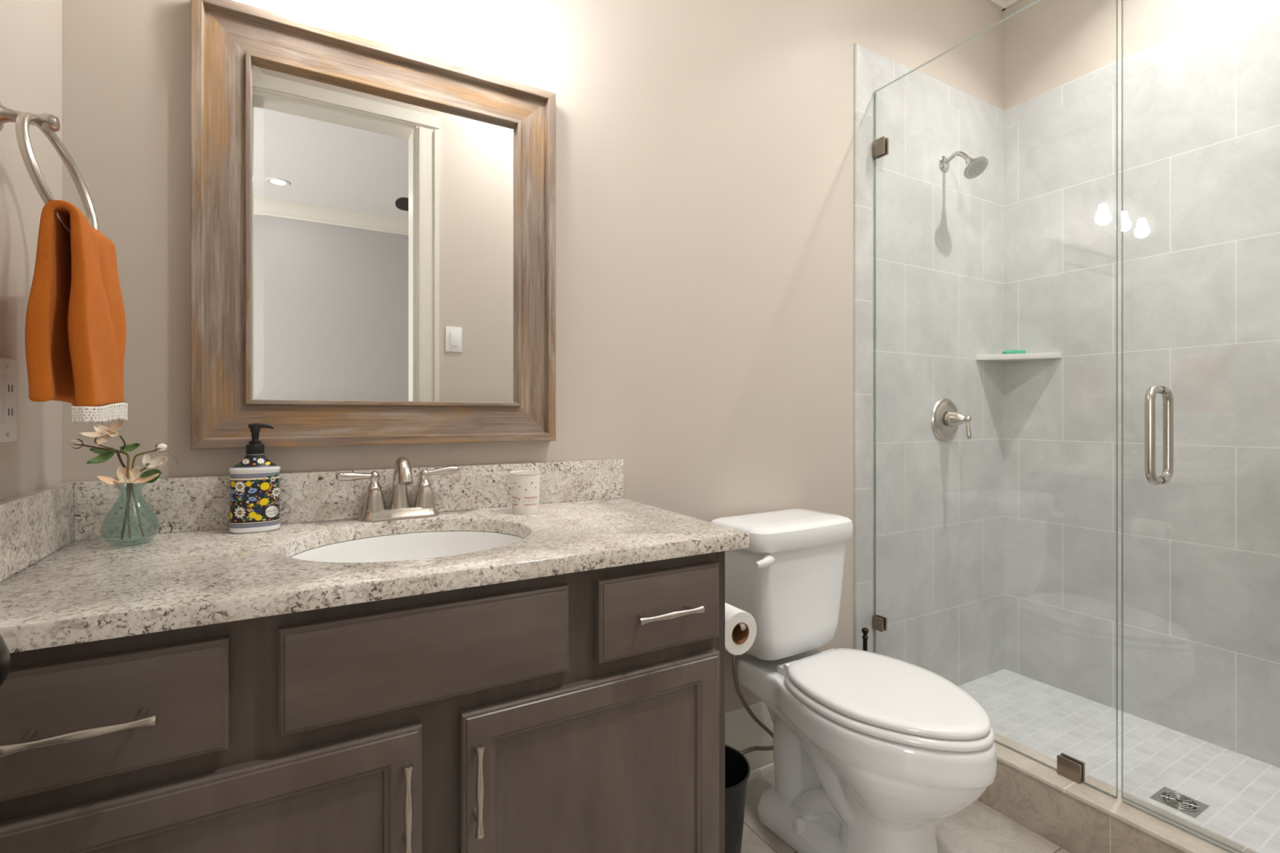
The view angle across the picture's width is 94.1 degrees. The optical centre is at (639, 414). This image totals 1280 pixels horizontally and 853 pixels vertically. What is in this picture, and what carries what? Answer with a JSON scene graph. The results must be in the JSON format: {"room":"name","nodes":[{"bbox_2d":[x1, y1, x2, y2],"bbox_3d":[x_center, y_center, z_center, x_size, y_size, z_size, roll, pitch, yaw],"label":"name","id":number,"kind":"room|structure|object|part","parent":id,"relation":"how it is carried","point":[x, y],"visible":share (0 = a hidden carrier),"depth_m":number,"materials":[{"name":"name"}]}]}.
{"room":"bathroom","nodes":[
{"label":"bathroom","id":0,"kind":"room"},
{"bbox_2d":[0,0,62,500],"bbox_3d":[-0.679,-0.393,0.326,0.120,3.040,1.643,0,0,-30],"label":"wall","id":1,"kind":"structure","parent":0,"point":[31,30],"depth_m":0.92,"materials":[{"name":"beige paint"}]},
{"bbox_2d":[0,357,17,442],"bbox_3d":[-0.904,-0.021,0.849,0.011,0.120,0.074,0,0,-30],"label":"wall outlet","id":2,"kind":"object","parent":1,"relation":"attached to","point":[8,367],"visible":1,"depth_m":0.85,"materials":[{"name":"white plastic"}]},
{"bbox_2d":[2,375,14,424],"bbox_3d":[-0.905,-0.021,0.849,0.010,0.068,0.034,0,0,-30],"label":"receptacle","id":3,"kind":"object","parent":2,"relation":"attached to","point":[8,381],"depth_m":0.85,"materials":[{"name":"white plastic"}]},
{"bbox_2d":[0,101,98,235],"bbox_3d":[-0.841,-0.343,0.834,0.105,0.195,0.176,0,0,-30],"label":"towel ring","id":4,"kind":"object","parent":1,"relation":"attached to","point":[48,124],"visible":0.88,"depth_m":0.82,"materials":[{"name":"silver metal"}]},
{"bbox_3d":[-0.856,-0.413,0.828,0.072,0.054,0.054,0,0,-30],"label":"post","id":5,"kind":"part","parent":4,"relation":"part of","materials":[{"name":"silver metal"}]},
{"bbox_2d":[25,200,128,423],"bbox_3d":[-0.812,-0.137,0.873,0.075,0.298,0.220,0,0,-30],"label":"hand towel","id":6,"kind":"object","parent":4,"relation":"hanging from","point":[76,327],"visible":1,"depth_m":0.80,"materials":[{"name":"orange fabric"}]},
{"bbox_3d":[-0.791,-0.004,0.885,0.025,0.032,0.220,0,0,-30],"label":"lace trim","id":7,"kind":"part","parent":6,"relation":"part of","materials":[{"name":"white fabric"}]},
{"bbox_2d":[62,0,1004,713],"bbox_3d":[0.235,-0.393,1.863,3.238,3.040,0.130,0,0,-30],"label":"wall","id":8,"kind":"structure","parent":0,"point":[704,148],"depth_m":1.81,"materials":[{"name":"beige paint"}]},
{"bbox_2d":[74,458,623,540],"bbox_3d":[-0.531,0.172,1.345,1.110,0.103,0.020,0,0,-30],"label":"backsplash","id":9,"kind":"structure","parent":8,"relation":"attached to","point":[188,504],"depth_m":1.25,"materials":[{"name":"beige stone"}]},
{"bbox_2d":[190,0,555,448],"bbox_3d":[-0.541,-0.372,1.331,0.740,0.875,0.038,0,0,-30],"label":"wall mirror","id":10,"kind":"object","parent":8,"relation":"attached to","point":[373,224],"visible":1,"depth_m":1.29,"materials":[{"name":"brown wood"}]},
{"bbox_3d":[-0.820,-0.372,1.170,0.096,0.875,0.038,0,0,-30],"label":"frame rail","id":11,"kind":"part","parent":10,"relation":"part of","materials":[{"name":"brown wood"}]},
{"bbox_3d":[-0.541,0.017,1.331,0.740,0.096,0.038,0,0,-30],"label":"frame rail","id":12,"kind":"part","parent":10,"relation":"part of","materials":[{"name":"brown wood"}]},
{"bbox_3d":[-0.541,-0.762,1.331,0.740,0.096,0.038,0,0,-30],"label":"frame rail","id":13,"kind":"part","parent":10,"relation":"part of","materials":[{"name":"brown wood"}]},
{"bbox_2d":[252,62,515,402],"bbox_3d":[-0.547,-0.372,1.341,0.549,0.684,0.007,0,0,-30],"label":"mirror glass","id":14,"kind":"object","parent":10,"relation":"on","point":[384,221],"depth_m":1.32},
{"bbox_3d":[-0.263,-0.372,1.491,0.096,0.875,0.038,0,0,-30],"label":"frame rail","id":15,"kind":"part","parent":10,"relation":"part of","materials":[{"name":"brown wood"}]},
{"bbox_2d":[724,702,774,782],"bbox_3d":[0.331,1.018,1.842,0.987,0.218,0.022,0,0,-30],"label":"baseboard","id":16,"kind":"structure","parent":8,"relation":"attached to","point":[742,732],"depth_m":1.85,"materials":[{"name":"white paint"}]},
{"bbox_2d":[853,43,871,652],"bbox_3d":[0.791,-0.090,2.113,0.081,2.434,0.010,0,0,-30],"label":"trim","id":17,"kind":"structure","parent":8,"relation":"attached to","point":[862,71],"depth_m":2.10,"materials":[{"name":"beige paint"}]},
{"bbox_2d":[856,43,1004,128],"bbox_3d":[1.156,-1.266,2.323,0.923,0.081,0.010,0,0,-30],"label":"trim","id":18,"kind":"structure","parent":8,"relation":"attached to","point":[882,65],"depth_m":2.30,"materials":[{"name":"grey tile"}]},
{"bbox_2d":[931,398,971,441],"bbox_3d":[1.224,0.019,2.295,0.170,0.170,0.107,0,0,-30],"label":"shower valve","id":19,"kind":"object","parent":8,"relation":"attached to","point":[946,420],"visible":1,"depth_m":2.31,"materials":[{"name":"silver metal"}]},
{"bbox_3d":[1.246,0.058,2.257,0.017,0.070,0.019,0,0,4],"label":"lever","id":20,"kind":"part","parent":19,"relation":"part of","materials":[{"name":"silver metal"}]},
{"bbox_2d":[938,151,988,178],"bbox_3d":[1.230,-0.954,2.264,0.089,0.122,0.168,0,0,-30],"label":"showerhead","id":21,"kind":"object","parent":8,"relation":"attached to","point":[975,167],"visible":1,"depth_m":2.24,"materials":[{"name":"metal"}]},
{"bbox_3d":[1.220,-0.985,2.292,0.017,0.061,0.111,0,0,-30],"label":"arm","id":22,"kind":"part","parent":21,"relation":"part of","materials":[{"name":"metal"}]},
{"bbox_2d":[986,0,1005,10],"bbox_3d":[0.291,-1.826,1.767,2.998,0.174,0.112,0,0,-30],"label":"trim","id":23,"kind":"structure","parent":8,"relation":"attached to","point":[1000,4],"depth_m":2.53,"materials":[{"name":"white paint"}]},
{"bbox_2d":[976,352,1062,362],"bbox_3d":[1.525,-0.236,2.401,0.206,0.022,0.222,0,0,-30],"label":"corner shelf","id":24,"kind":"object","parent":8,"relation":"attached to","point":[1012,357],"visible":1,"depth_m":2.40,"materials":[{"name":"stone"}]},
{"bbox_2d":[1002,350,1026,354],"bbox_3d":[1.532,-0.257,2.441,0.084,0.018,0.048,0,0,9],"label":"soap","id":25,"kind":"object","parent":24,"relation":"on","point":[1006,352],"visible":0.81,"depth_m":2.42,"materials":[{"name":"green"}]},
{"bbox_2d":[977,760,1185,852],"bbox_3d":[1.211,1.054,1.475,0.120,0.146,1.510,0,0,-30],"label":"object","id":26,"kind":"structure","parent":8,"relation":"attached to","point":[1064,820],"depth_m":1.55,"materials":[{"name":"beige tile"}]},
{"bbox_2d":[994,732,1258,852],"bbox_3d":[1.211,0.975,1.475,0.126,0.012,1.510,0,0,-30],"label":"shower curb","id":27,"kind":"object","parent":8,"relation":"attached to","point":[1182,838],"depth_m":1.48,"materials":[{"name":"beige tile"}]},
{"bbox_2d":[872,0,1117,798],"bbox_3d":[1.023,-0.094,1.818,0.028,2.126,0.726,0,0,-30],"label":"glass panel","id":28,"kind":"object","parent":27,"relation":"on","point":[1072,768],"visible":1,"depth_m":1.60,"materials":[{"name":"clear glass"}]},
{"bbox_2d":[1121,0,1244,852],"bbox_3d":[1.399,-0.252,1.163,0.119,2.442,0.762,0,0,-30],"label":"shower glass door","id":29,"kind":"structure","parent":27,"relation":"on","point":[1166,393],"depth_m":1.45,"materials":[{"name":"clear glass"}]},
{"bbox_3d":[1.246,0.048,1.429,0.119,0.237,0.019,0,0,-30],"label":"handle","id":30,"kind":"part","parent":29,"relation":"part of","materials":[{"name":"silver metal"}]},
{"bbox_2d":[741,771,1071,852],"bbox_3d":[0.642,1.177,1.156,3.238,0.100,1.763,0,0,-30],"label":"floor","id":31,"kind":"structure","parent":0,"point":[978,828],"depth_m":1.60,"materials":[{"name":"grey tile"}]},
{"bbox_2d":[0,551,724,852],"bbox_3d":[-0.420,0.690,1.078,1.070,0.874,0.592,0,0,-30],"label":"vanity cabinet","id":32,"kind":"object","parent":31,"relation":"on","point":[580,712],"visible":0.94,"depth_m":0.83,"materials":[{"name":"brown wood"}]},
{"bbox_3d":[-0.607,0.344,0.650,0.128,0.014,0.037,0,0,-30],"label":"handle","id":33,"kind":"part","parent":32,"relation":"part of","materials":[{"name":"silver metal"}]},
{"bbox_3d":[-0.621,0.344,0.675,0.256,0.137,0.020,0,0,-30],"label":"drawer","id":34,"kind":"part","parent":32,"relation":"part of","materials":[{"name":"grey wood"}]},
{"bbox_3d":[-0.522,0.728,0.732,0.484,0.574,0.020,0,0,-30],"label":"door","id":35,"kind":"part","parent":32,"relation":"part of","materials":[{"name":"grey wood"}]},
{"bbox_3d":[-0.524,0.728,0.734,0.388,0.478,0.008,0,0,-30],"label":"panel","id":36,"kind":"part","parent":32,"relation":"part of","materials":[{"name":"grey wood"}]},
{"bbox_2d":[0,458,749,653],"bbox_3d":[-0.404,0.186,1.105,1.130,0.131,0.564,0,0,-30],"label":"countertop","id":37,"kind":"structure","parent":32,"relation":"on","point":[62,583],"depth_m":0.99,"materials":[{"name":"beige stone"}]},
{"bbox_2d":[100,483,159,546],"bbox_3d":[-0.881,0.170,1.030,0.079,0.106,0.079,0,0,-30],"label":"bud vase","id":38,"kind":"object","parent":37,"relation":"on","point":[146,483],"visible":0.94,"depth_m":1.02,"materials":[{"name":"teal glass"}]},
{"bbox_2d":[69,419,140,539],"bbox_3d":[-0.906,0.109,1.012,0.093,0.210,0.032,0,0,-26],"label":"flower sprig","id":39,"kind":"object","parent":38,"relation":"in","point":[104,433],"visible":0.98,"depth_m":1.01,"materials":[{"name":"beige plant"}]},
{"bbox_3d":[-0.906,0.122,1.012,0.063,0.185,0.010,0,0,-30],"label":"stem","id":40,"kind":"part","parent":39,"relation":"part of","materials":[{"name":"plant"}]},
{"bbox_2d":[97,450,159,538],"bbox_3d":[-0.869,0.136,1.012,0.082,0.152,0.042,0,0,-30],"label":"flower sprig","id":41,"kind":"object","parent":38,"relation":"in","point":[124,476],"visible":1,"depth_m":1.02,"materials":[{"name":"beige plant"}]},
{"bbox_3d":[-0.883,0.136,1.022,0.019,0.152,0.005,0,0,4],"label":"stem","id":42,"kind":"part","parent":41,"relation":"part of","materials":[{"name":"plant"}]},
{"bbox_2d":[130,443,177,537],"bbox_3d":[-0.846,0.131,1.037,0.066,0.162,0.022,0,0,-30],"label":"flower sprig","id":43,"kind":"object","parent":38,"relation":"in","point":[157,462],"visible":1,"depth_m":1.04,"materials":[{"name":"beige plant"}]},
{"bbox_2d":[228,422,281,533],"bbox_3d":[-0.745,0.120,1.154,0.088,0.208,0.064,0,0,-30],"label":"soap dispenser","id":44,"kind":"object","parent":37,"relation":"on","point":[255,491],"visible":1,"depth_m":1.13,"materials":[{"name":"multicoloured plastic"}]},
{"bbox_2d":[335,457,459,522],"bbox_3d":[-0.508,0.157,1.272,0.251,0.134,0.119,0,0,-30],"label":"faucet","id":45,"kind":"object","parent":37,"relation":"on","point":[375,509],"visible":1,"depth_m":1.27,"materials":[{"name":"silver metal"}]},
{"bbox_3d":[-0.599,0.128,1.249,0.069,0.019,0.021,0,0,-30],"label":"lever","id":46,"kind":"part","parent":45,"relation":"part of","materials":[{"name":"silver metal"}]},
{"bbox_3d":[-0.567,0.162,1.274,0.045,0.084,0.045,0,0,-30],"label":"handle","id":47,"kind":"part","parent":45,"relation":"part of","materials":[{"name":"silver metal"}]},
{"bbox_3d":[-0.523,0.212,1.299,0.164,0.022,0.058,0,0,-30],"label":"plate","id":48,"kind":"part","parent":45,"relation":"part of","materials":[{"name":"silver metal"}]},
{"bbox_3d":[-0.507,0.147,1.271,0.045,0.115,0.116,0,0,-30],"label":"spout","id":49,"kind":"part","parent":45,"relation":"part of","materials":[{"name":"silver metal"}]},
{"bbox_3d":[-0.479,0.162,1.325,0.045,0.084,0.045,0,0,-30],"label":"handle","id":50,"kind":"part","parent":45,"relation":"part of","materials":[{"name":"silver metal"}]},
{"bbox_3d":[-0.443,0.126,1.340,0.069,0.022,0.019,0,0,-27],"label":"lever","id":51,"kind":"part","parent":45,"relation":"part of","materials":[{"name":"silver metal"}]},
{"bbox_2d":[288,530,524,562],"bbox_3d":[-0.415,0.337,1.099,0.466,0.170,0.414,0,0,-30],"label":"sink","id":52,"kind":"object","parent":37,"relation":"in","point":[427,544],"visible":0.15,"depth_m":1.26,"materials":[{"name":"white ceramic"}]},
{"bbox_2d":[509,470,541,515],"bbox_3d":[-0.262,0.177,1.363,0.073,0.094,0.073,0,0,-30],"label":"paper cup","id":53,"kind":"object","parent":37,"relation":"on","point":[525,484],"visible":1,"depth_m":1.34,"materials":[{"name":"white paper"}]},
{"bbox_3d":[-0.319,0.539,0.816,0.014,0.130,0.037,0,0,-30],"label":"handle","id":54,"kind":"part","parent":32,"relation":"part of","materials":[{"name":"silver metal"}]},
{"bbox_3d":[-0.290,0.344,0.865,0.401,0.138,0.020,0,0,-30],"label":"false drawer","id":55,"kind":"part","parent":32,"relation":"part of","materials":[{"name":"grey wood"}]},
{"bbox_3d":[-0.235,0.539,0.864,0.014,0.130,0.037,0,0,-30],"label":"handle","id":56,"kind":"part","parent":32,"relation":"part of","materials":[{"name":"silver metal"}]},
{"bbox_3d":[-0.060,0.728,0.998,0.473,0.574,0.020,0,0,-30],"label":"door","id":57,"kind":"part","parent":32,"relation":"part of","materials":[{"name":"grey wood"}]},
{"bbox_3d":[-0.061,0.728,1.000,0.377,0.478,0.008,0,0,-30],"label":"panel","id":58,"kind":"part","parent":32,"relation":"part of","materials":[{"name":"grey wood"}]},
{"bbox_3d":[0.037,0.345,1.053,0.248,0.138,0.020,0,0,-30],"label":"drawer","id":59,"kind":"part","parent":32,"relation":"part of","materials":[{"name":"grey wood"}]},
{"bbox_3d":[0.049,0.342,1.027,0.128,0.014,0.037,0,0,-30],"label":"handle","id":60,"kind":"part","parent":32,"relation":"part of","materials":[{"name":"silver metal"}]},
{"bbox_2d":[735,622,746,631],"bbox_3d":[0.143,0.426,1.245,0.073,0.048,0.159,0,0,-30],"label":"toilet paper holder","id":61,"kind":"object","parent":32,"relation":"attached to","point":[741,626],"visible":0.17,"depth_m":1.19,"materials":[{"name":"silver metal"}]},
{"bbox_2d":[724,602,756,655],"bbox_3d":[0.178,0.441,1.245,0.087,0.087,0.100,0,0,-30],"label":"toilet paper roll","id":62,"kind":"object","parent":61,"relation":"hanging from","point":[738,642],"visible":0.51,"depth_m":1.21,"materials":[{"name":"white paper"}]},
{"bbox_2d":[724,744,750,852],"bbox_3d":[0.163,0.984,1.438,0.203,0.284,0.203,0,0,-30],"label":"waste bin","id":63,"kind":"object","parent":31,"relation":"on","point":[737,768],"visible":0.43,"depth_m":1.38,"materials":[{"name":"black plastic"}]},
{"bbox_2d":[710,508,996,852],"bbox_3d":[0.538,0.713,1.545,0.424,0.829,0.710,0,0,-33],"label":"toilet","id":64,"kind":"object","parent":31,"relation":"on","point":[871,750],"visible":0.99,"depth_m":1.49,"materials":[{"name":"white ceramic"}]},
{"bbox_2d":[732,654,773,755],"bbox_3d":[0.288,0.839,1.755,0.239,0.355,0.100,0,0,-30],"label":"supply hose","id":65,"kind":"object","parent":64,"relation":"attached to","point":[753,717],"visible":0.45,"depth_m":1.72,"materials":[{"name":"metal"}]},
{"bbox_3d":[0.326,0.381,1.550,0.073,0.027,0.036,0,0,-33],"label":"flush lever","id":66,"kind":"part","parent":64,"relation":"part of","materials":[{"name":"white ceramic"}]},
{"bbox_3d":[0.420,0.331,1.747,0.403,0.065,0.243,0,0,-33],"label":"tank lid","id":67,"kind":"part","parent":64,"relation":"part of","materials":[{"name":"white ceramic"}]},
{"bbox_3d":[0.418,0.515,1.749,0.370,0.320,0.219,0,0,-33],"label":"tank","id":68,"kind":"part","parent":64,"relation":"part of","materials":[{"name":"white ceramic"}]},
{"bbox_3d":[0.561,0.917,1.530,0.384,0.420,0.660,0,0,-33],"label":"bowl","id":69,"kind":"part","parent":64,"relation":"part of","materials":[{"name":"white ceramic"}]},
{"bbox_3d":[0.606,0.673,1.461,0.362,0.020,0.471,0,0,-33],"label":"lid","id":70,"kind":"part","parent":64,"relation":"part of","materials":[{"name":"white plastic"}]},
{"bbox_3d":[0.606,0.695,1.461,0.374,0.019,0.484,0,0,-33],"label":"seat","id":71,"kind":"part","parent":64,"relation":"part of","materials":[{"name":"white plastic"}]},
{"bbox_2d":[861,627,868,651],"bbox_3d":[0.755,0.920,1.997,0.076,0.412,0.076,0,0,-30],"label":"toilet brush","id":72,"kind":"object","parent":31,"relation":"on","point":[864,630],"visible":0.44,"depth_m":1.99,"materials":[{"name":"brown metal"}]},
{"bbox_2d":[958,669,1279,852],"bbox_3d":[1.599,1.107,1.700,0.777,0.040,1.513,0,0,-30],"label":"floor","id":73,"kind":"structure","parent":0,"point":[1242,793],"depth_m":1.90,"materials":[{"name":"tile"}]},
{"bbox_2d":[1149,786,1209,818],"bbox_3d":[1.514,1.087,1.672,0.100,0.008,0.100,0,0,-30],"label":"shower drain","id":74,"kind":"object","parent":73,"relation":"on","point":[1188,806],"visible":1,"depth_m":1.67,"materials":[{"name":"metal"}]},
{"bbox_2d":[1003,0,1279,768],"bbox_3d":[2.020,-0.393,1.878,0.130,3.040,1.643,0,0,-30],"label":"wall","id":75,"kind":"structure","parent":0,"point":[1202,126],"depth_m":2.12,"materials":[{"name":"grey tile"}]},
{"bbox_2d":[1002,0,1021,10],"bbox_3d":[1.893,-1.826,1.875,0.112,0.174,1.523,0,0,-30],"label":"trim","id":76,"kind":"structure","parent":75,"relation":"attached to","point":[1008,3],"depth_m":2.53,"materials":[{"name":"white paint"}]},
{"bbox_2d":[1004,0,1279,128],"bbox_3d":[1.940,-1.266,1.896,0.010,0.081,1.513,0,0,-30],"label":"trim","id":77,"kind":"structure","parent":75,"relation":"attached to","point":[1259,12],"depth_m":2.11,"materials":[{"name":"grey tile"}]},
{"bbox_3d":[1.052,-0.393,0.443,2.998,3.040,0.120,0,0,-30],"label":"wall","id":78,"kind":"structure","parent":0,"visible":0},
{"bbox_2d":[0,634,10,687],"bbox_3d":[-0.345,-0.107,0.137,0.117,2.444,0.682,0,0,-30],"label":"door knob","id":79,"kind":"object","parent":78,"relation":"in","point":[5,656],"depth_m":0.41,"materials":[{"name":"black metal"}]}
]}

